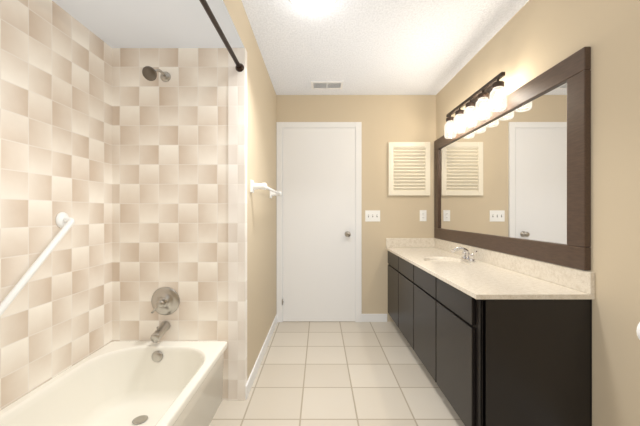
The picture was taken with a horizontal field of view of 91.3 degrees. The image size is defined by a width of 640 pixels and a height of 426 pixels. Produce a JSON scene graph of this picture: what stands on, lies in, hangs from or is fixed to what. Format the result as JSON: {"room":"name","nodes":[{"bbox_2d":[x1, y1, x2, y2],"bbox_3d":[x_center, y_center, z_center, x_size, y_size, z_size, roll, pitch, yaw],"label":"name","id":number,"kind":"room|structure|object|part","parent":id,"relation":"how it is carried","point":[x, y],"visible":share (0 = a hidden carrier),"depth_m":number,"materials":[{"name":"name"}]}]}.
{"room":"bathroom","nodes":[
{"label":"bathroom","id":0,"kind":"room"},
{"bbox_2d":[0,0,111,409],"bbox_3d":[-1.360,-0.051,0.469,0.120,2.440,2.977,0,0,0],"label":"wall","id":1,"kind":"structure","parent":0,"point":[55,120],"depth_m":1.51,"materials":[{"name":"tile"}]},
{"bbox_2d":[0,212,74,315],"bbox_3d":[-1.265,0.250,1.353,0.067,0.509,0.527,0,0,0],"label":"grab rail","id":2,"kind":"object","parent":1,"relation":"attached to","point":[64,221],"visible":1,"depth_m":1.39,"materials":[{"name":"white plastic"}]},
{"bbox_2d":[52,0,244,47],"bbox_3d":[-0.885,-1.151,0.528,0.830,0.240,2.857,0,0,0],"label":"ceiling","id":3,"kind":"structure","parent":0,"point":[149,23],"depth_m":1.70,"materials":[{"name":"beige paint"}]},
{"bbox_2d":[112,12,275,399],"bbox_3d":[-0.945,-0.051,2.724,0.950,2.440,1.533,0,0,0],"label":"wall","id":4,"kind":"structure","parent":0,"point":[170,183],"depth_m":1.96,"materials":[{"name":"beige tile"}]},
{"bbox_2d":[142,66,170,81],"bbox_3d":[-0.965,-0.819,1.852,0.078,0.128,0.212,0,0,0],"label":"shower head","id":5,"kind":"object","parent":4,"relation":"attached to","point":[149,73],"visible":1,"depth_m":1.78},
{"bbox_2d":[150,321,169,342],"bbox_3d":[-0.965,0.717,1.892,0.062,0.086,0.143,0,0,0],"label":"tub spout","id":6,"kind":"object","parent":4,"relation":"attached to","point":[160,331],"visible":1,"depth_m":1.86,"materials":[{"name":"silver metal"}]},
{"bbox_2d":[151,287,179,314],"bbox_3d":[-0.965,0.550,1.915,0.176,0.176,0.084,0,0,0],"label":"tub valve","id":7,"kind":"object","parent":4,"relation":"attached to","point":[165,300],"visible":1,"depth_m":1.94,"materials":[{"name":"silver metal"}]},
{"bbox_2d":[199,0,243,71],"bbox_3d":[-0.500,-0.906,0.528,0.054,0.054,2.853,0,0,0],"label":"curtain rod","id":8,"kind":"object","parent":4,"relation":"attached to","point":[239,67],"visible":1,"depth_m":1.57,"materials":[{"name":"brown metal"}]},
{"bbox_2d":[228,48,246,399],"bbox_3d":[-0.519,0.069,1.979,0.107,2.200,0.056,0,0,0],"label":"trim","id":9,"kind":"structure","parent":4,"relation":"attached to","point":[237,231],"depth_m":1.95,"materials":[{"name":"beige tile"}]},
{"bbox_2d":[246,314,276,399],"bbox_3d":[-0.464,1.127,2.664,0.012,0.085,1.412,0,0,0],"label":"baseboard","id":10,"kind":"structure","parent":4,"relation":"attached to","point":[255,369],"depth_m":2.37,"materials":[{"name":"white paint"}]},
{"bbox_2d":[250,180,281,197],"bbox_3d":[-0.415,-0.181,2.540,0.107,0.084,0.888,0,0,0],"label":"towel rail","id":11,"kind":"object","parent":4,"relation":"attached to","point":[256,186],"visible":0.98,"depth_m":2.12,"materials":[{"name":"white plastic"}]},
{"bbox_2d":[209,322,464,425],"bbox_3d":[-0.025,1.219,1.235,2.790,0.100,4.510,0,0,0],"label":"floor","id":12,"kind":"structure","parent":0,"point":[343,374],"depth_m":2.13,"materials":[{"name":"tile"}]},
{"bbox_2d":[0,341,226,425],"bbox_3d":[-0.936,0.983,1.196,0.723,0.372,1.518,0,0,0],"label":"bathtub","id":13,"kind":"object","parent":12,"relation":"on","point":[145,383],"visible":1,"depth_m":1.73,"materials":[{"name":"beige ceramic"}]},
{"bbox_2d":[386,238,594,425],"bbox_3d":[0.978,0.716,2.394,0.540,0.907,1.948,0,0,0],"label":"bathroom vanity","id":14,"kind":"object","parent":12,"relation":"on","point":[494,338],"visible":1,"depth_m":1.47,"materials":[{"name":"black"}]},
{"bbox_2d":[451,246,477,262],"bbox_3d":[1.093,0.316,2.420,0.158,0.107,0.219,0,0,0],"label":"faucet","id":15,"kind":"object","parent":14,"relation":"on","point":[467,257],"depth_m":2.41,"materials":[{"name":"silver metal"}]},
{"bbox_2d":[276,95,435,321],"bbox_3d":[0.390,-0.051,3.430,1.720,2.440,0.120,0,0,0],"label":"wall","id":16,"kind":"structure","parent":0,"point":[384,119],"depth_m":3.37,"materials":[{"name":"beige paint"}]},
{"bbox_2d":[283,129,354,320],"bbox_3d":[-0.011,0.129,3.361,0.775,2.069,0.014,0,0,0],"label":"door","id":17,"kind":"structure","parent":16,"relation":"in","point":[318,223],"depth_m":3.35,"materials":[{"name":"white paint"}]},
{"bbox_2d":[345,231,350,236],"bbox_3d":[0.295,0.226,3.317,0.064,0.064,0.073,0,0,0],"label":"door knob","id":18,"kind":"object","parent":17,"relation":"attached to","point":[347,233],"depth_m":3.29,"materials":[{"name":"silver metal"}]},
{"bbox_2d":[276,122,361,321],"bbox_3d":[-0.011,0.098,3.359,0.911,2.143,0.022,0,0,0],"label":"door frame","id":19,"kind":"structure","parent":16,"relation":"attached to","point":[281,126],"depth_m":3.35,"materials":[{"name":"white paint"}]},
{"bbox_2d":[365,210,379,221],"bbox_3d":[0.567,0.032,3.361,0.160,0.120,0.017,0,0,0],"label":"switch plate","id":20,"kind":"object","parent":16,"relation":"attached to","point":[372,215],"visible":1,"depth_m":3.36,"materials":[{"name":"white plastic"}]},
{"bbox_2d":[362,314,386,321],"bbox_3d":[0.583,1.127,3.364,0.277,0.085,0.012,0,0,0],"label":"baseboard","id":21,"kind":"structure","parent":16,"relation":"attached to","point":[365,318],"depth_m":3.36,"materials":[{"name":"white paint"}]},
{"bbox_2d":[388,142,429,195],"bbox_3d":[0.954,-0.471,3.348,0.443,0.569,0.041,0,0,0],"label":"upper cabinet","id":22,"kind":"object","parent":16,"relation":"attached to","point":[408,168],"visible":0.98,"depth_m":3.33,"materials":[{"name":"beige paint"}]},
{"bbox_2d":[420,210,426,220],"bbox_3d":[1.109,0.029,3.365,0.072,0.120,0.009,0,0,0],"label":"electrical outlet plate","id":23,"kind":"object","parent":16,"relation":"attached to","point":[423,215],"visible":1,"depth_m":3.36,"materials":[{"name":"white plastic"}]},
{"bbox_2d":[241,0,528,94],"bbox_3d":[-0.025,-1.321,1.235,2.790,0.100,4.510,0,0,0],"label":"ceiling","id":24,"kind":"structure","parent":0,"point":[395,47],"depth_m":2.32,"materials":[{"name":"white paint"}]},
{"bbox_2d":[289,0,336,15],"bbox_3d":[-0.040,-1.218,1.800,0.304,0.104,0.304,0,0,0],"label":"ceiling light","id":25,"kind":"object","parent":24,"relation":"attached to","point":[313,7],"visible":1,"depth_m":1.79,"materials":[{"name":"white glass"}]},
{"bbox_2d":[311,81,342,88],"bbox_3d":[0.070,-1.264,3.100,0.310,0.013,0.170,0,0,0],"label":"ceiling vent","id":26,"kind":"object","parent":24,"relation":"in","point":[326,84],"visible":0.94,"depth_m":3.08,"materials":[{"name":"white metal"}]},
{"bbox_2d":[436,0,639,425],"bbox_3d":[1.310,-0.051,1.235,0.120,2.440,4.510,0,0,0],"label":"wall","id":27,"kind":"structure","parent":0,"point":[530,40],"depth_m":1.37,"materials":[{"name":"beige paint"}]},
{"bbox_2d":[444,72,506,138],"bbox_3d":[1.177,-0.800,2.402,0.144,0.266,0.864,0,0,0],"label":"sconce","id":28,"kind":"object","parent":27,"relation":"attached to","point":[485,100],"visible":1,"depth_m":2.24,"materials":[{"name":"white glass"}]},
{"bbox_2d":[434,47,590,270],"bbox_3d":[1.234,-0.251,2.390,0.031,1.034,1.900,0,0,0],"label":"mirror","id":29,"kind":"object","parent":27,"relation":"attached to","point":[513,177],"visible":1,"depth_m":1.84,"materials":[{"name":"brown wood"}]},
{"bbox_3d":[1.241,-0.251,2.390,0.010,0.826,1.692,0,0,0],"label":"glass","id":30,"kind":"part","parent":29,"relation":"part of","materials":[{"name":"white"}]},
{"bbox_2d":[636,322,639,339],"bbox_3d":[1.192,0.424,1.070,0.113,0.104,0.170,0,0,0],"label":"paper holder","id":31,"kind":"object","parent":27,"relation":"attached to","point":[638,330],"visible":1,"depth_m":1.12,"materials":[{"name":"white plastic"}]}
]}

